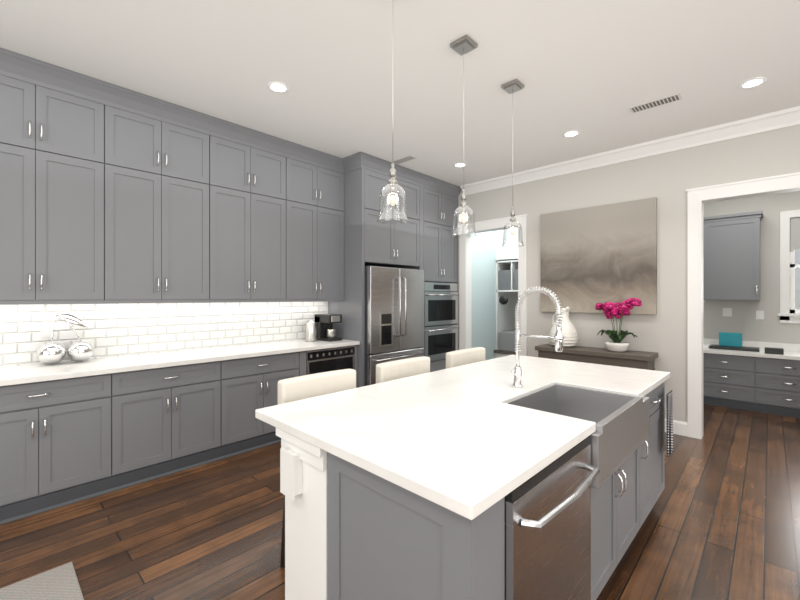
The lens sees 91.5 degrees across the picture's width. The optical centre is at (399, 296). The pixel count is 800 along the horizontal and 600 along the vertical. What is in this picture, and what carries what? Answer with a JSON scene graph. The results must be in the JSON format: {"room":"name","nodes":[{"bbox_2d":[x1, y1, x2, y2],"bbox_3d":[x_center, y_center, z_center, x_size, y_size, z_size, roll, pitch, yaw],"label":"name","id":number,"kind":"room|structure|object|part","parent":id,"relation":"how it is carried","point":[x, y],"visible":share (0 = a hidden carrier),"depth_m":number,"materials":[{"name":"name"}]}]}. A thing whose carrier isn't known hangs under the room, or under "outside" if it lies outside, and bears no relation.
{"room":"kitchen","nodes":[
{"label":"kitchen","id":0,"kind":"room"},
{"bbox_2d":[0,48,107,303],"bbox_3d":[-2.718,-0.819,2.893,0.334,1.688,0.794,0,0,43],"label":"upper cabinet","id":1,"kind":"object","parent":0,"relation":"attached to","point":[54,121],"depth_m":2.84,"materials":[{"name":"grey wood"}]},
{"bbox_2d":[108,84,211,303],"bbox_3d":[-2.172,-0.819,3.469,0.334,1.688,0.794,0,0,43],"label":"upper cabinet","id":2,"kind":"object","parent":0,"relation":"attached to","point":[110,193],"depth_m":3.33,"materials":[{"name":"grey wood"}]},
{"bbox_2d":[212,120,287,299],"bbox_3d":[-1.626,-0.819,4.045,0.334,1.688,0.794,0,0,43],"label":"upper cabinet","id":3,"kind":"object","parent":0,"relation":"attached to","point":[250,169],"depth_m":3.91,"materials":[{"name":"grey wood"}]},
{"bbox_2d":[288,144,343,299],"bbox_3d":[-1.079,-0.819,4.622,0.334,1.688,0.794,0,0,43],"label":"upper cabinet","id":4,"kind":"object","parent":0,"relation":"attached to","point":[315,180],"depth_m":4.48,"materials":[{"name":"grey wood"}]},
{"bbox_2d":[0,404,799,599],"bbox_3d":[0.988,1.485,1.544,7.840,0.100,11.040,0,0,43],"label":"floor","id":5,"kind":"structure","parent":0,"point":[722,521],"depth_m":2.38,"materials":[{"name":"brown wood"}]},
{"bbox_2d":[0,562,83,599],"bbox_3d":[-2.047,1.428,0.362,1.980,0.014,2.910,0,0,43],"label":"woven rug","id":6,"kind":"object","parent":5,"relation":"on","point":[61,582],"visible":0.95,"depth_m":1.91,"materials":[{"name":"beige fabric"}]},
{"bbox_2d":[0,372,115,523],"bbox_3d":[-2.619,0.998,2.799,0.606,0.874,0.794,0,0,43],"label":"base cabinet","id":7,"kind":"object","parent":5,"relation":"on","point":[58,437],"depth_m":2.67,"materials":[{"name":"grey wood"}]},
{"bbox_2d":[0,340,359,387],"bbox_3d":[-2.065,0.541,3.367,0.630,0.040,3.969,0,0,43],"label":"countertop","id":8,"kind":"structure","parent":7,"relation":"on","point":[68,370],"depth_m":3.20,"materials":[{"name":"white stone"}]},
{"bbox_2d":[36,313,93,363],"bbox_3d":[-2.627,0.322,3.070,0.177,0.392,0.347,0,0,43],"label":"sculpture","id":9,"kind":"object","parent":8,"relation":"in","point":[51,352],"visible":0.98,"depth_m":3.05,"materials":[{"name":"silver metal"}]},
{"bbox_2d":[305,320,316,341],"bbox_3d":[-1.047,0.398,4.601,0.136,0.245,0.136,0,0,43],"label":"steel canister","id":10,"kind":"object","parent":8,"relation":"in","point":[311,331],"visible":1,"depth_m":4.55,"materials":[{"name":"silver metal"}]},
{"bbox_2d":[315,314,341,341],"bbox_3d":[-0.871,0.365,4.717,0.308,0.310,0.190,0,0,43],"label":"coffee maker","id":11,"kind":"object","parent":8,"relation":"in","point":[326,330],"visible":0.94,"depth_m":4.66,"materials":[{"name":"black plastic"}]},
{"bbox_2d":[116,360,223,489],"bbox_3d":[-2.073,0.998,3.375,0.606,0.874,0.794,0,0,43],"label":"base cabinet","id":12,"kind":"object","parent":5,"relation":"on","point":[169,420],"depth_m":3.15,"materials":[{"name":"grey wood"}]},
{"bbox_2d":[224,352,307,457],"bbox_3d":[-1.498,0.998,3.983,0.606,0.874,0.879,0,0,43],"label":"base cabinet","id":13,"kind":"object","parent":5,"relation":"on","point":[251,384],"depth_m":3.68,"materials":[{"name":"grey wood"}]},
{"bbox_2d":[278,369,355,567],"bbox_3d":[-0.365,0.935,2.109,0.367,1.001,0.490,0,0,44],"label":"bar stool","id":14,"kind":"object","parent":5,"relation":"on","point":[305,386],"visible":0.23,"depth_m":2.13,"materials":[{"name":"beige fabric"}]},
{"bbox_2d":[308,344,359,387],"bbox_3d":[-0.979,0.998,4.529,0.606,0.874,0.790,0,0,43],"label":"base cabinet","id":15,"kind":"object","parent":5,"relation":"on","point":[324,359],"depth_m":4.37,"materials":[{"name":"grey metal"}]},
{"bbox_2d":[328,152,423,386],"bbox_3d":[-0.307,-0.114,5.181,0.686,3.098,1.078,0,0,43],"label":"tall cabinet","id":16,"kind":"object","parent":5,"relation":"on","point":[367,241],"depth_m":4.75,"materials":[{"name":"grey wood"}]},
{"bbox_2d":[368,264,427,384],"bbox_3d":[-0.264,0.535,5.141,0.716,1.800,0.980,0,0,43],"label":"refrigerator","id":17,"kind":"object","parent":5,"relation":"on","point":[397,297],"depth_m":4.84,"materials":[{"name":"grey metal"}]},
{"bbox_3d":[0.020,0.430,4.872,0.076,1.373,0.883,0,0,43],"label":"tall cabinet fridge trim","id":18,"kind":"part","parent":17,"relation":"part of","materials":[{"name":"silver metal"}]},
{"bbox_2d":[376,356,429,383],"bbox_3d":[0.118,0.935,2.602,0.367,1.001,0.490,0,0,44],"label":"bar stool","id":19,"kind":"object","parent":5,"relation":"on","point":[396,369],"visible":0.27,"depth_m":2.65,"materials":[{"name":"white fabric"}]},
{"bbox_2d":[424,176,459,371],"bbox_3d":[0.362,-0.114,5.887,0.686,3.098,0.869,0,0,43],"label":"tall cabinet","id":20,"kind":"object","parent":5,"relation":"on","point":[440,199],"depth_m":5.64,"materials":[{"name":"grey wood"}]},
{"bbox_2d":[428,280,458,363],"bbox_3d":[0.387,0.350,5.874,0.632,1.110,0.788,0,0,43],"label":"double oven","id":21,"kind":"object","parent":20,"relation":"in","point":[443,327],"depth_m":5.66,"materials":[{"name":"grey metal"}]},
{"bbox_2d":[446,347,484,368],"bbox_3d":[0.636,0.935,3.130,0.367,1.001,0.490,0,0,44],"label":"bar stool","id":22,"kind":"object","parent":5,"relation":"on","point":[456,358],"visible":0.12,"depth_m":3.18,"materials":[{"name":"white fabric"}]},
{"bbox_2d":[271,378,672,599],"bbox_3d":[0.684,0.998,2.159,1.076,0.874,2.435,0,0,44],"label":"kitchen island","id":23,"kind":"object","parent":5,"relation":"on","point":[353,532],"depth_m":1.38,"materials":[{"name":"grey wood"}]},
{"bbox_2d":[255,355,669,513],"bbox_3d":[0.601,0.541,2.256,1.192,0.040,2.423,0,0,44],"label":"island countertop","id":24,"kind":"structure","parent":23,"relation":"on","point":[452,436],"depth_m":1.59,"materials":[{"name":"white stone"}]},
{"bbox_2d":[507,286,563,385],"bbox_3d":[0.750,0.229,2.168,0.298,0.584,0.120,0,0,44],"label":"faucet","id":25,"kind":"object","parent":24,"relation":"on","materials":[{"name":"silver metal"}]},
{"bbox_2d":[507,382,650,433],"bbox_3d":[0.931,0.655,2.044,0.473,0.244,0.857,0,0,44],"label":"sink","id":26,"kind":"object","parent":24,"relation":"in","point":[601,405],"depth_m":2.23,"materials":[{"name":"silver metal"}]},
{"bbox_2d":[666,390,672,456],"bbox_3d":[1.793,0.835,2.592,0.028,0.400,0.170,0,0,44],"label":"towel","id":27,"kind":"object","parent":23,"relation":"hanging from","point":[669,397],"depth_m":2.57,"materials":[{"name":"grey fabric"}]},
{"bbox_2d":[494,228,517,357],"bbox_3d":[2.635,0.060,6.783,1.777,2.750,0.922,0,0,43],"label":"lockers","id":28,"kind":"object","parent":5,"relation":"on","point":[506,257],"visible":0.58,"depth_m":7.07,"materials":[{"name":"white wood"}]},
{"bbox_2d":[535,343,657,369],"bbox_3d":[2.199,1.015,4.450,1.200,0.840,0.385,0,0,43],"label":"console table","id":29,"kind":"object","parent":5,"relation":"on","point":[628,358],"visible":0.31,"depth_m":4.26,"materials":[{"name":"brown wood"}]},
{"bbox_2d":[549,306,577,347],"bbox_3d":[1.956,0.353,4.677,0.337,0.483,0.332,0,0,43],"label":"ceramic pitcher","id":30,"kind":"object","parent":29,"relation":"on","point":[569,333],"visible":0.83,"depth_m":4.58,"materials":[{"name":"white ceramic"}]},
{"bbox_2d":[595,298,641,351],"bbox_3d":[2.375,0.300,4.268,0.475,0.588,0.396,0,0,43],"label":"orchid plant","id":31,"kind":"object","parent":29,"relation":"on","point":[616,310],"visible":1,"depth_m":4.22,"materials":[{"name":"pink plant"}]},
{"bbox_2d":[703,347,758,410],"bbox_3d":[4.429,1.090,5.307,0.608,0.690,0.597,0,0,43],"label":"base cabinet","id":32,"kind":"object","parent":5,"relation":"on","point":[728,373],"depth_m":5.06,"materials":[{"name":"grey wood"}]},
{"bbox_2d":[755,351,799,417],"bbox_3d":[4.870,1.090,4.890,0.607,0.690,0.597,0,0,43],"label":"base cabinet","id":33,"kind":"object","parent":5,"relation":"on","point":[755,376],"depth_m":4.75,"materials":[{"name":"grey wood"}]},
{"bbox_2d":[0,0,799,186],"bbox_3d":[0.988,-1.715,1.544,7.840,0.100,11.040,0,0,43],"label":"ceiling","id":34,"kind":"structure","parent":0,"point":[592,71],"depth_m":2.81,"materials":[{"name":"white paint"}]},
{"bbox_2d":[267,81,288,92],"bbox_3d":[-0.964,-1.660,3.090,0.168,0.010,0.168,0,0,43],"label":"recessed light","id":35,"kind":"object","parent":34,"relation":"in","point":[277,86],"visible":1,"depth_m":3.08,"materials":[{"name":"white plastic"}]},
{"bbox_2d":[377,0,408,224],"bbox_3d":[-0.038,-1.032,2.068,0.172,1.264,0.172,0,0,43],"label":"pendant light","id":36,"kind":"object","parent":34,"relation":"hanging from","point":[392,184],"visible":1,"depth_m":2.06,"materials":[{"name":"clear glass"}]},
{"bbox_3d":[-0.038,-0.499,2.068,0.172,0.198,0.172,0,0,43],"label":"glass","id":37,"kind":"part","parent":36,"relation":"part of","materials":[{"name":"clear glass"}]},
{"bbox_2d":[393,155,415,163],"bbox_3d":[0.046,-1.659,4.723,0.300,0.012,0.120,0,0,43],"label":"ceiling vent","id":38,"kind":"object","parent":34,"relation":"in","point":[404,159],"visible":1,"depth_m":4.70,"materials":[{"name":"silver metal"}]},
{"bbox_2d":[453,162,466,166],"bbox_3d":[0.756,-1.660,4.905,0.168,0.010,0.168,0,0,43],"label":"recessed light","id":39,"kind":"object","parent":34,"relation":"in","point":[459,164],"visible":0.98,"depth_m":4.89,"materials":[{"name":"white plastic"}]},
{"bbox_2d":[450,35,477,237],"bbox_3d":[0.419,-1.032,2.565,0.172,1.264,0.172,0,0,43],"label":"pendant light","id":40,"kind":"object","parent":34,"relation":"hanging from","point":[463,45],"visible":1,"depth_m":2.55,"materials":[{"name":"clear glass"}]},
{"bbox_3d":[0.419,-0.499,2.565,0.172,0.198,0.172,0,0,43],"label":"glass","id":41,"kind":"part","parent":40,"relation":"part of","materials":[{"name":"clear glass"}]},
{"bbox_2d":[501,79,523,246],"bbox_3d":[0.886,-1.032,3.065,0.172,1.264,0.172,0,0,43],"label":"pendant light","id":42,"kind":"object","parent":34,"relation":"hanging from","point":[513,86],"visible":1,"depth_m":3.05,"materials":[{"name":"clear glass"}]},
{"bbox_3d":[0.886,-0.499,3.065,0.172,0.198,0.172,0,0,43],"label":"glass","id":43,"kind":"part","parent":42,"relation":"part of","materials":[{"name":"clear glass"}]},
{"bbox_2d":[562,130,579,136],"bbox_3d":[1.743,-1.660,3.969,0.168,0.010,0.168,0,0,43],"label":"recessed light","id":44,"kind":"object","parent":34,"relation":"in","point":[572,133],"visible":1,"depth_m":3.96,"materials":[{"name":"white"}]},
{"bbox_2d":[629,93,681,112],"bbox_3d":[2.188,-1.659,3.348,0.360,0.012,0.130,0,0,43],"label":"ceiling vent","id":45,"kind":"object","parent":34,"relation":"in","point":[657,102],"visible":1,"depth_m":3.33,"materials":[{"name":"silver metal"}]},
{"bbox_2d":[739,77,766,88],"bbox_3d":[2.737,-1.660,3.027,0.168,0.010,0.168,0,0,43],"label":"recessed light","id":46,"kind":"object","parent":34,"relation":"in","point":[752,82],"visible":0.98,"depth_m":3.02,"materials":[{"name":"white"}]},
{"bbox_2d":[471,231,495,359],"bbox_3d":[1.396,-0.115,7.136,0.500,3.100,2.120,0,0,43],"label":"wall","id":47,"kind":"structure","parent":0,"point":[483,297],"depth_m":6.85,"materials":[{"name":"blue paint"}]},
{"bbox_2d":[458,124,799,422],"bbox_3d":[3.203,-0.115,3.881,7.600,3.100,0.120,0,0,43],"label":"wall","id":48,"kind":"structure","parent":0,"point":[667,179],"depth_m":4.19,"materials":[{"name":"grey paint"}]},
{"bbox_2d":[541,197,656,314],"bbox_3d":[2.295,-0.439,4.626,1.271,1.258,0.043,0,0,43],"label":"picture","id":49,"kind":"object","parent":48,"relation":"attached to","point":[591,257],"visible":1,"depth_m":4.55},
{"bbox_2d":[460,106,799,194],"bbox_3d":[3.410,-1.600,3.533,6.820,0.130,0.100,0,0,43],"label":"crown molding","id":50,"kind":"structure","parent":48,"relation":"attached to","point":[784,118],"depth_m":4.18,"materials":[{"name":"white wood"}]},
{"bbox_2d":[665,419,687,436],"bbox_3d":[2.328,1.365,4.616,1.748,0.140,0.015,0,0,43],"label":"baseboard","id":51,"kind":"structure","parent":48,"relation":"attached to","point":[680,427],"depth_m":4.05,"materials":[{"name":"white wood"}]},
{"bbox_2d":[703,191,799,343],"bbox_3d":[4.743,-0.115,5.507,7.840,3.100,0.120,0,0,43],"label":"wall","id":52,"kind":"structure","parent":0,"point":[748,325],"depth_m":5.27,"materials":[{"name":"white paint"}]},
{"bbox_2d":[723,308,731,316],"bbox_3d":[4.633,0.215,5.521,0.100,0.120,0.006,0,0,43],"label":"outlet","id":53,"kind":"object","parent":52,"relation":"attached to","point":[728,312],"depth_m":5.52,"materials":[{"name":"white plastic"}]},
{"bbox_2d":[703,211,762,299],"bbox_3d":[4.559,-0.518,5.368,0.585,1.114,0.330,0,0,43],"label":"upper cabinet","id":54,"kind":"object","parent":52,"relation":"attached to","point":[731,243],"depth_m":5.24,"materials":[{"name":"grey wood"}]},
{"bbox_2d":[756,311,763,319],"bbox_3d":[4.879,0.245,5.287,0.080,0.120,0.006,0,0,43],"label":"outlet","id":55,"kind":"object","parent":52,"relation":"attached to","point":[759,314],"depth_m":5.28,"materials":[{"name":"white plastic"}]},
{"bbox_2d":[778,210,799,322],"bbox_3d":[5.449,-0.393,4.773,1.185,1.465,0.125,0,0,43],"label":"nook window","id":56,"kind":"structure","parent":52,"relation":"in","point":[789,235],"depth_m":5.10,"materials":[{"name":"white"}]},
{"bbox_3d":[-1.814,-0.115,4.199,0.120,3.100,11.040,0,0,43],"label":"wall","id":57,"kind":"structure","parent":0,"visible":0},
{"bbox_2d":[0,301,327,367],"bbox_3d":[-2.292,0.293,3.597,0.012,0.556,3.990,0,0,43],"label":"tile backsplash","id":58,"kind":"structure","parent":57,"relation":"attached to","point":[119,330],"depth_m":3.59,"materials":[{"name":"white tile"}]},
{"bbox_2d":[41,322,52,336],"bbox_3d":[-2.778,0.255,3.070,0.008,0.120,0.075,0,0,43],"label":"outlet","id":59,"kind":"object","parent":58,"relation":"attached to","point":[46,329],"visible":0.93,"depth_m":3.07,"materials":[{"name":"white plastic"}]}
]}

